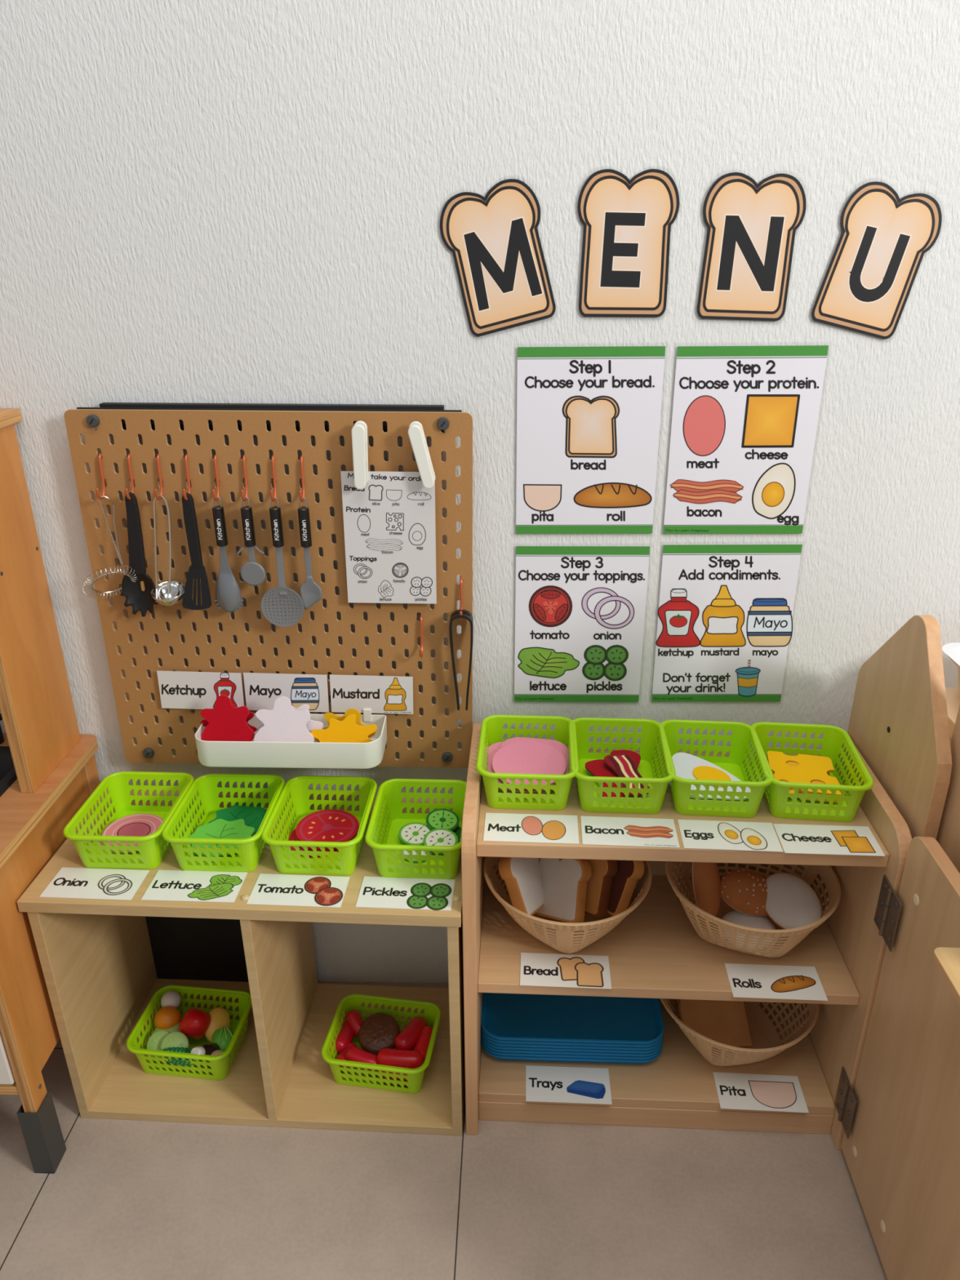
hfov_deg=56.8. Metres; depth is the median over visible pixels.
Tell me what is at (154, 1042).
cucumber slice
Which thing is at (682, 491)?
picture
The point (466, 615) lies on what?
tongs
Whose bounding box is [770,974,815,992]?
picture
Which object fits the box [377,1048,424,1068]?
sausage
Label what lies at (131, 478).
hook
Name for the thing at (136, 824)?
onion slice
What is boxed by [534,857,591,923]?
bread slice
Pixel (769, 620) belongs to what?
picture
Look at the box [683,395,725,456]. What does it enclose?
picture
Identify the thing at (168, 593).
bowl
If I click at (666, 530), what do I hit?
print
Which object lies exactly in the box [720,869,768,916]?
bun
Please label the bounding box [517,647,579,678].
picture
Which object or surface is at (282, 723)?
sauce
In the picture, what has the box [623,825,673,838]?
picture
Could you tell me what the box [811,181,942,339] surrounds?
letter sign
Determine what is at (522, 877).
bread slice
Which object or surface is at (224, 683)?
picture
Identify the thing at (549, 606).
picture
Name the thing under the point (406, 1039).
sausage
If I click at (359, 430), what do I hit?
clip
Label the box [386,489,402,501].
picture
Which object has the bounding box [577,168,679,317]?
letter sign
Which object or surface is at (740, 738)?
basket
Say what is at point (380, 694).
name card
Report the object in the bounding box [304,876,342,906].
picture
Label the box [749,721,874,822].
basket
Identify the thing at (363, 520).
picture
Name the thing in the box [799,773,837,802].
cheese slice
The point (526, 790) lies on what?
meat slice
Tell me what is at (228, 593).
spoon
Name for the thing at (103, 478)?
hook
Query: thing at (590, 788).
basket
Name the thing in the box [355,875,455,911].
name card
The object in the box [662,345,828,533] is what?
poster
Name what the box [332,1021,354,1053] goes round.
sausage
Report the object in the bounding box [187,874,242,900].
picture
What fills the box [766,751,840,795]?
cheese slice
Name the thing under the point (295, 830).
tomato slice
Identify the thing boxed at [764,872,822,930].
bun
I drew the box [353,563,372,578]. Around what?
picture
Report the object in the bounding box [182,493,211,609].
turner
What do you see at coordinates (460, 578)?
hook
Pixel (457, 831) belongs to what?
pickle slice
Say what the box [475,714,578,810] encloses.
basket
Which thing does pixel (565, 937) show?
woven basket
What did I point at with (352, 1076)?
basket
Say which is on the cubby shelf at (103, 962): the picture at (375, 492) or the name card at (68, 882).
the name card at (68, 882)
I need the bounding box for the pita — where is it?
[678,999,752,1048]
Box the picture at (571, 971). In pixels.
[556,956,604,986]
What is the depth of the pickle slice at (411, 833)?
1.33 m
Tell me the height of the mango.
0.039 m
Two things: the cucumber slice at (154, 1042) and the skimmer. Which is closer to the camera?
the skimmer
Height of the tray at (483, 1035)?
0.019 m
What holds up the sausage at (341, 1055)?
in the basket at (352, 1076)
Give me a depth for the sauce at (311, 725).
1.34 m
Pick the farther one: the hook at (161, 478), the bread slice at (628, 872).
the bread slice at (628, 872)
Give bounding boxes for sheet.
[340,471,436,604]
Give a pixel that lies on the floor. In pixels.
(124, 1199)
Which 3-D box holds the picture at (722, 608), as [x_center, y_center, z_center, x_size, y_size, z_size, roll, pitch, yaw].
[0.372,-0.035,1.343,0.071,0.101,0.001,0,23,1]
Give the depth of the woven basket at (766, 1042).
1.40 m
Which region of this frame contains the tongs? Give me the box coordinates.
[448,609,473,710]
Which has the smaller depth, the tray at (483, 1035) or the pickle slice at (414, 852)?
the pickle slice at (414, 852)
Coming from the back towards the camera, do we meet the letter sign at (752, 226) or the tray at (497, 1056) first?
the tray at (497, 1056)
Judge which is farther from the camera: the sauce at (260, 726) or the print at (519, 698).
the print at (519, 698)
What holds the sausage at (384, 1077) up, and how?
in the basket at (352, 1076)
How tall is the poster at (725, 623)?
0.269 m
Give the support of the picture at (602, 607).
on the poster at (580, 611)
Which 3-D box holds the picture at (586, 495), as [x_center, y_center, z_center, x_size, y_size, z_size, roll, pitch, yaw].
[0.191,-0.207,1.272,0.112,0.038,0.001,0,23,1]
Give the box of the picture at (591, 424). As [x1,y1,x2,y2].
[562,395,619,457]
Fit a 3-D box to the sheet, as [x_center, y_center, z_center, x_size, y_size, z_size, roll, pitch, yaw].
[-0.128,-0.143,1.264,0.135,0.198,0.002,1,23,1]
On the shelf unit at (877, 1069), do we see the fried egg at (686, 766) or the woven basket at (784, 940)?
the woven basket at (784, 940)
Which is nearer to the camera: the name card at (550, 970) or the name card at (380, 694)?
the name card at (550, 970)
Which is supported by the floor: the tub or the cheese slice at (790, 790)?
the tub
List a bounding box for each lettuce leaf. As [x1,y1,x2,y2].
[187,818,254,857]
[207,803,265,836]
[262,809,266,820]
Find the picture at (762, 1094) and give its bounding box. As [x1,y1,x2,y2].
[747,1080,796,1108]
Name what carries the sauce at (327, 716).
in the tray at (252, 753)
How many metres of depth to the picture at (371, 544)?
1.27 m
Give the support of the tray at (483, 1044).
on the tray at (497, 1056)
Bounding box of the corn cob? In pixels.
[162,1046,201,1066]
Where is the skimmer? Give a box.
[261,497,304,626]
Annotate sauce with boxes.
[200,694,254,741]
[200,704,257,732]
[253,696,314,742]
[256,724,264,731]
[266,704,324,742]
[310,714,377,742]
[314,708,375,742]
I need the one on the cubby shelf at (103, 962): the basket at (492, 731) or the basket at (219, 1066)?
the basket at (219, 1066)
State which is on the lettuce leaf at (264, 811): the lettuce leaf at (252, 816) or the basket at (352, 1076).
the lettuce leaf at (252, 816)
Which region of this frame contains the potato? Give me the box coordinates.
[208,1049,223,1062]
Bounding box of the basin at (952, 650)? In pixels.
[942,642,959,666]
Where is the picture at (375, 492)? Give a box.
[368,484,383,501]
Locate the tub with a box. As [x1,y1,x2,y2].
[942,642,959,742]
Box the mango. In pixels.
[204,1007,230,1042]
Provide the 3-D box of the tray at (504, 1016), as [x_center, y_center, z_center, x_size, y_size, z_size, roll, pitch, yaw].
[0.149,0.591,1.478,0.292,0.019,0.205,1,23,2]
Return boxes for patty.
[358,1012,399,1054]
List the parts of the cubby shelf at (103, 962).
panel, panel, board, panel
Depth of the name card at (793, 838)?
1.18 m
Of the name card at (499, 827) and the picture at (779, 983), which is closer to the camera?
the name card at (499, 827)
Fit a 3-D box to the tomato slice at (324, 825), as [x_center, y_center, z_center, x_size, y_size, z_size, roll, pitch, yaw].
[-0.231,0.285,1.342,0.095,0.004,0.091,-2,25,-4]
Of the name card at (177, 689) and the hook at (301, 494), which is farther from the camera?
the name card at (177, 689)
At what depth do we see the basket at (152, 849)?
1.33 m
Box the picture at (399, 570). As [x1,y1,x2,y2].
[391,562,408,577]
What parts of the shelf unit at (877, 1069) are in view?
panel, panel, shelf, shelf, shelf, panel, door, door shelf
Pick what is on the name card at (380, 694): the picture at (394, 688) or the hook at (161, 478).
the picture at (394, 688)
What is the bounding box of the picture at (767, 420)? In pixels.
[741,394,799,448]
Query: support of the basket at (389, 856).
on the cubby shelf at (103, 962)
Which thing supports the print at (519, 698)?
attached to the poster at (580, 611)
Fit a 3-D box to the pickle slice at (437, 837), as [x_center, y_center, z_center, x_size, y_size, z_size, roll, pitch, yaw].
[-0.058,0.297,1.312,0.051,0.010,0.050,-3,24,-5]
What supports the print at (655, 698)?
attached to the poster at (725, 623)
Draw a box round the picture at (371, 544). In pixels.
[365,537,403,551]
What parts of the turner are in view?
handle, blade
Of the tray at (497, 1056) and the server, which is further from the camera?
the tray at (497, 1056)
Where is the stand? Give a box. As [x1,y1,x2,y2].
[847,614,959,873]
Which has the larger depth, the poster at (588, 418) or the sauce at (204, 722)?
the sauce at (204, 722)
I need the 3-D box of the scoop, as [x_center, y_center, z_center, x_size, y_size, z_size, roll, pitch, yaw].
[-0.246,-0.122,1.268,0.033,0.167,0.016,0,23,1]
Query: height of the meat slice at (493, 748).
0.021 m
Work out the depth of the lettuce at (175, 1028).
1.48 m
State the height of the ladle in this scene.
0.163 m
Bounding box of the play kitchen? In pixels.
[0,408,100,1173]
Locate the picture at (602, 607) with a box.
[581,586,634,629]
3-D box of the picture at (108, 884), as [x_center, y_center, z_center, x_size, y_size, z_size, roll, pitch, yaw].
[-0.514,0.344,1.250,0.053,0.001,0.037,20,30,38]
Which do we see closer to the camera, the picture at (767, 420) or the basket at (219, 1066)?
the picture at (767, 420)
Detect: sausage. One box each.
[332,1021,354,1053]
[335,1042,356,1071]
[345,1009,363,1036]
[345,1046,377,1071]
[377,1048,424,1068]
[377,1070,408,1083]
[394,1017,427,1049]
[413,1026,433,1063]
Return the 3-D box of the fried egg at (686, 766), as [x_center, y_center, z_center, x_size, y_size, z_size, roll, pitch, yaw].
[0.324,0.202,1.280,0.127,0.020,0.080,20,31,39]
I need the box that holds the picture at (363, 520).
[357,514,370,533]
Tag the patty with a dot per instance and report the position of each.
(379, 1031)
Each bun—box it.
[692,862,720,922]
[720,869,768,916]
[721,910,776,949]
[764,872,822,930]
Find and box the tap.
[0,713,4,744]
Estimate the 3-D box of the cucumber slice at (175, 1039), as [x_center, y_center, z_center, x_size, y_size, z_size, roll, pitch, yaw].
[-0.497,0.662,1.447,0.044,0.032,0.035,-4,24,-8]
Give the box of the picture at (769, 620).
[746,598,792,646]
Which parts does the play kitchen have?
cabinet door, rail, post, panel, leg, panel, post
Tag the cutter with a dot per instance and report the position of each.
(252, 573)
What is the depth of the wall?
1.15 m
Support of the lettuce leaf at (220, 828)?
on the lettuce leaf at (264, 811)
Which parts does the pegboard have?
mounting rail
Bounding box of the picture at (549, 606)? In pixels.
[528,585,572,626]
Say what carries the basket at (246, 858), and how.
on the cubby shelf at (103, 962)
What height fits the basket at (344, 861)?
0.066 m
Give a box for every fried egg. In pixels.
[663,763,703,799]
[671,752,751,799]
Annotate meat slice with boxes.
[487,741,504,783]
[492,740,566,789]
[497,787,552,794]
[499,737,568,785]
[506,787,544,792]
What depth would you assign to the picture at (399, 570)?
1.28 m
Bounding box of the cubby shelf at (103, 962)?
[17,789,465,1135]
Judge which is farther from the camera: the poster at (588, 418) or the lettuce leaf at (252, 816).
the lettuce leaf at (252, 816)
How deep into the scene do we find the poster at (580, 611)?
1.35 m
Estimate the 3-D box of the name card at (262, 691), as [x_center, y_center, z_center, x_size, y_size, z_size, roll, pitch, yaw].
[-0.299,0.081,1.371,0.128,0.064,0.001,2,23,1]
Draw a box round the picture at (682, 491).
[670,479,743,503]
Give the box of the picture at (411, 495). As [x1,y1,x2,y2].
[407,491,431,500]
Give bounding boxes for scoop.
[297,497,322,609]
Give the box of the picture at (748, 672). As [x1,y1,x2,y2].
[735,659,760,696]
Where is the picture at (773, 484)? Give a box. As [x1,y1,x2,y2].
[751,462,795,519]
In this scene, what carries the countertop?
on the play kitchen
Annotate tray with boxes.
[195,708,386,768]
[480,992,664,1044]
[480,1026,663,1047]
[480,1029,663,1050]
[480,1032,663,1053]
[480,1035,662,1056]
[480,1038,662,1059]
[480,1041,662,1064]
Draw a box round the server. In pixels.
[120,492,157,617]
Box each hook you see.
[95,452,106,499]
[124,453,134,499]
[154,453,163,500]
[182,453,191,500]
[212,453,219,501]
[240,453,248,501]
[270,453,276,502]
[298,454,305,502]
[419,613,422,657]
[459,575,462,621]
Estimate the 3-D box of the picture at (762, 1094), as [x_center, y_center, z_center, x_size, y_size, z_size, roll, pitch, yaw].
[0.450,0.695,1.356,0.069,0.001,0.048,1,24,3]
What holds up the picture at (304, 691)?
attached to the name card at (262, 691)
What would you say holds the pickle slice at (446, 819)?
in the basket at (389, 856)
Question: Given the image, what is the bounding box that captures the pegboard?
[64,402,472,768]
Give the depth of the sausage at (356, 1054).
1.42 m
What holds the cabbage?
in the basket at (219, 1066)
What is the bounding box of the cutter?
[236,496,265,586]
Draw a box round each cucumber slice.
[146,1030,170,1057]
[160,1031,188,1050]
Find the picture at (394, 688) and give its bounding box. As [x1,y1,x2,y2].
[383,677,406,711]
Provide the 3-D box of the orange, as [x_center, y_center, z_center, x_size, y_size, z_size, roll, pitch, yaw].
[-0.526,0.638,1.495,0.043,0.041,0.043,0,23,1]
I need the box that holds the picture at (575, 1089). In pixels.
[566,1080,605,1098]
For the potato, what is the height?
0.024 m
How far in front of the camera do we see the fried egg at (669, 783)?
1.26 m
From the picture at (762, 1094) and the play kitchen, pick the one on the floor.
the play kitchen
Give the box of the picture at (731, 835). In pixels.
[717,822,767,849]
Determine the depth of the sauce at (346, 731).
1.34 m
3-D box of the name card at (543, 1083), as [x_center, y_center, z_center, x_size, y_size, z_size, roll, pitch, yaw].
[0.136,0.689,1.375,0.130,0.001,0.064,1,23,3]
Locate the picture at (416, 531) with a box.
[408,523,426,545]
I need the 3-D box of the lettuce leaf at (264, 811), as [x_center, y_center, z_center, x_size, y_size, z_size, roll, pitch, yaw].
[-0.371,0.289,1.357,0.105,0.011,0.116,3,24,7]
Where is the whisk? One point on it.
(120, 557)
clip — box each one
[351,420,368,489]
[408,421,435,488]
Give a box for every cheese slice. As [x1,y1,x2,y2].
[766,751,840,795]
[788,776,840,793]
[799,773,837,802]
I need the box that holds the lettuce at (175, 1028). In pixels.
[151,1021,180,1035]
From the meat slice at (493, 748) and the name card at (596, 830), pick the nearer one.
the name card at (596, 830)
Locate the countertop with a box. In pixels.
[0,733,97,869]
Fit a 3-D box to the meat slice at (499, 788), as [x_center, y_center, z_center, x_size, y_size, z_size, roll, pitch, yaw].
[0.068,0.202,1.316,0.108,0.004,0.100,-5,25,-9]
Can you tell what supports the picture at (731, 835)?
on the name card at (695, 834)
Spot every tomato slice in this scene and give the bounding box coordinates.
[288,829,338,857]
[293,830,337,851]
[294,832,357,851]
[295,809,359,848]
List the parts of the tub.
frame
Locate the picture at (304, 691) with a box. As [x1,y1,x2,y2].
[290,677,319,710]
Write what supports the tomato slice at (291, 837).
in the basket at (344, 861)
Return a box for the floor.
[0,981,887,1279]
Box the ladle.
[151,494,185,606]
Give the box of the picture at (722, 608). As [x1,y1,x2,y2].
[699,585,746,647]
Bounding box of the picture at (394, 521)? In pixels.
[386,512,404,530]
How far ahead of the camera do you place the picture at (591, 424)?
1.23 m
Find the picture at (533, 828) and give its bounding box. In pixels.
[521,816,565,839]
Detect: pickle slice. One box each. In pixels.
[398,822,431,844]
[403,850,435,862]
[422,828,457,853]
[426,808,459,831]
[453,826,461,843]
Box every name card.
[39,866,149,900]
[141,870,247,902]
[156,671,244,709]
[243,672,328,712]
[246,873,350,907]
[329,674,413,714]
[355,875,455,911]
[483,813,578,844]
[520,952,611,989]
[525,1065,612,1104]
[580,816,679,848]
[677,819,782,852]
[713,1071,808,1112]
[724,963,827,1000]
[773,823,884,856]
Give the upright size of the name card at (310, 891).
0.002 m
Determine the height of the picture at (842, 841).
0.001 m
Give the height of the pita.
0.088 m
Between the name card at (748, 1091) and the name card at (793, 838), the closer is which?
the name card at (793, 838)
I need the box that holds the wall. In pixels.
[0,0,959,982]
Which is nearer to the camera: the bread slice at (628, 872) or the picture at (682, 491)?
the picture at (682, 491)
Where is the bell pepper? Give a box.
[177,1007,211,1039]
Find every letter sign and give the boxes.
[440,178,555,337]
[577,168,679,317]
[697,172,806,320]
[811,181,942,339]
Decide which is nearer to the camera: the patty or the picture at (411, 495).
the picture at (411, 495)
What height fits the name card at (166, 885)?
0.001 m
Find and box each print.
[518,697,554,700]
[653,697,692,700]
[665,528,708,531]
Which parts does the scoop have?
handle, stem, blade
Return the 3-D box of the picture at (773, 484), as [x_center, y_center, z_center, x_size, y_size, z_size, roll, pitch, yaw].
[0.419,-0.212,1.265,0.060,0.082,0.001,0,23,1]
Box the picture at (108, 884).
[97,874,132,895]
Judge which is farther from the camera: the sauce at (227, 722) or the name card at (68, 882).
the sauce at (227, 722)
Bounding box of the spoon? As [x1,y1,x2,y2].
[212,496,244,613]
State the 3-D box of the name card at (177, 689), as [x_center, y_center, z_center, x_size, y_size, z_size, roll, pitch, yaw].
[-0.431,0.078,1.373,0.130,0.065,0.001,2,23,1]
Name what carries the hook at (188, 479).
attached to the pegboard
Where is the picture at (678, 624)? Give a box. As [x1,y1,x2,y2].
[655,588,700,647]
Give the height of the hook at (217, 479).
0.062 m
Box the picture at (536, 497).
[523,484,561,511]
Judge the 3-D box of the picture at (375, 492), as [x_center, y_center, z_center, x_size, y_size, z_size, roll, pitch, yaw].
[-0.145,-0.205,1.237,0.021,0.023,0.001,1,23,1]
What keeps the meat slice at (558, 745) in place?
on the meat slice at (493, 748)
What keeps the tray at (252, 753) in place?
attached to the pegboard
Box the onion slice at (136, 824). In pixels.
[102,813,163,852]
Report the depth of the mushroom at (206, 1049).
1.42 m
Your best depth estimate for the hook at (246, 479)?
1.24 m
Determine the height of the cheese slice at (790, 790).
0.011 m
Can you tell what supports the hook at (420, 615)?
attached to the pegboard
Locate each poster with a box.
[514,546,649,702]
[515,346,665,533]
[651,544,802,701]
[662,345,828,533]
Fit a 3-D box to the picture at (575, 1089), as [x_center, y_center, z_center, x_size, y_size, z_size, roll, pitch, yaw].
[0.163,0.692,1.367,0.060,0.001,0.028,4,24,10]
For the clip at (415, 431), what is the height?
0.089 m
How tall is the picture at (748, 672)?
0.063 m
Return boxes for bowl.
[120,572,157,617]
[151,580,185,606]
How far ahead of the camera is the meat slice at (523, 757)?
1.30 m
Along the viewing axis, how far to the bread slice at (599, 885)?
1.33 m
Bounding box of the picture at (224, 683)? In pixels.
[213,672,237,708]
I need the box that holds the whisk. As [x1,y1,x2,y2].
[82,495,137,599]
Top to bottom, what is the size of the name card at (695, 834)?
0.001 m
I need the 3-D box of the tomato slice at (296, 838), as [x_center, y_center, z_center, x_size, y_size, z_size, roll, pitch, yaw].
[-0.232,0.289,1.343,0.096,0.004,0.092,-15,28,-30]
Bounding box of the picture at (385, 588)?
[377,580,393,597]
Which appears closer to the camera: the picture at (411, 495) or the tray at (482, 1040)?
the picture at (411, 495)
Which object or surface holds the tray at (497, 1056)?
on the shelf unit at (877, 1069)
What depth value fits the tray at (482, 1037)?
1.39 m
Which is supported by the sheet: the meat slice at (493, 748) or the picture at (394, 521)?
the picture at (394, 521)
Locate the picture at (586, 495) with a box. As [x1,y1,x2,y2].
[573,482,652,508]
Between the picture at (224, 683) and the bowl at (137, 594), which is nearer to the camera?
the bowl at (137, 594)
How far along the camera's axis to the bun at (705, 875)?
1.33 m
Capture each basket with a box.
[62,771,194,869]
[126,984,252,1079]
[162,773,284,871]
[262,775,377,875]
[321,993,441,1093]
[364,778,466,879]
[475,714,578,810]
[483,856,651,953]
[568,717,675,813]
[658,719,773,817]
[660,998,818,1066]
[664,861,840,957]
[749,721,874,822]
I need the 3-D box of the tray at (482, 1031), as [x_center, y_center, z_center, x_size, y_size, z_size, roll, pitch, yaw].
[0.149,0.597,1.480,0.292,0.019,0.205,1,23,2]
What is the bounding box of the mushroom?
[160,991,181,1008]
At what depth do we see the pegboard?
1.29 m
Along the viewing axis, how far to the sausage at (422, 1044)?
1.44 m
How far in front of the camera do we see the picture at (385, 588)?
1.29 m
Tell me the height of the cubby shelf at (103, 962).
0.431 m
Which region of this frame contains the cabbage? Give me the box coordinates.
[211,1026,235,1051]
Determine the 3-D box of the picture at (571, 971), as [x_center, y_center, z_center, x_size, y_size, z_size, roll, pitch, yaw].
[0.146,0.482,1.292,0.068,0.001,0.058,1,24,3]
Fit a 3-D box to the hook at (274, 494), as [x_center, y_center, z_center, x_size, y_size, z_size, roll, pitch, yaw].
[-0.287,-0.225,1.234,0.004,0.062,0.041,0,23,1]
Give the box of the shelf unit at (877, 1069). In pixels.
[461,723,959,1279]
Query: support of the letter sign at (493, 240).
attached to the wall
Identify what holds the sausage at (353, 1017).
in the basket at (352, 1076)
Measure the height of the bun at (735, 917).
0.031 m
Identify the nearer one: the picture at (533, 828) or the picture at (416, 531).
the picture at (533, 828)
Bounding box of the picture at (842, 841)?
[831,830,875,853]
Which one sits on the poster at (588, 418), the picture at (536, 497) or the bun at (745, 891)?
the picture at (536, 497)
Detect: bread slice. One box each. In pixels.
[498,857,544,919]
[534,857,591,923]
[584,859,617,917]
[607,860,644,915]
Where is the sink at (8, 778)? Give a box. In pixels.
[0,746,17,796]
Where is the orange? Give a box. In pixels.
[154,1005,181,1029]
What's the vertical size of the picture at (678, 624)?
0.096 m
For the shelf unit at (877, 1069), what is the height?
0.586 m

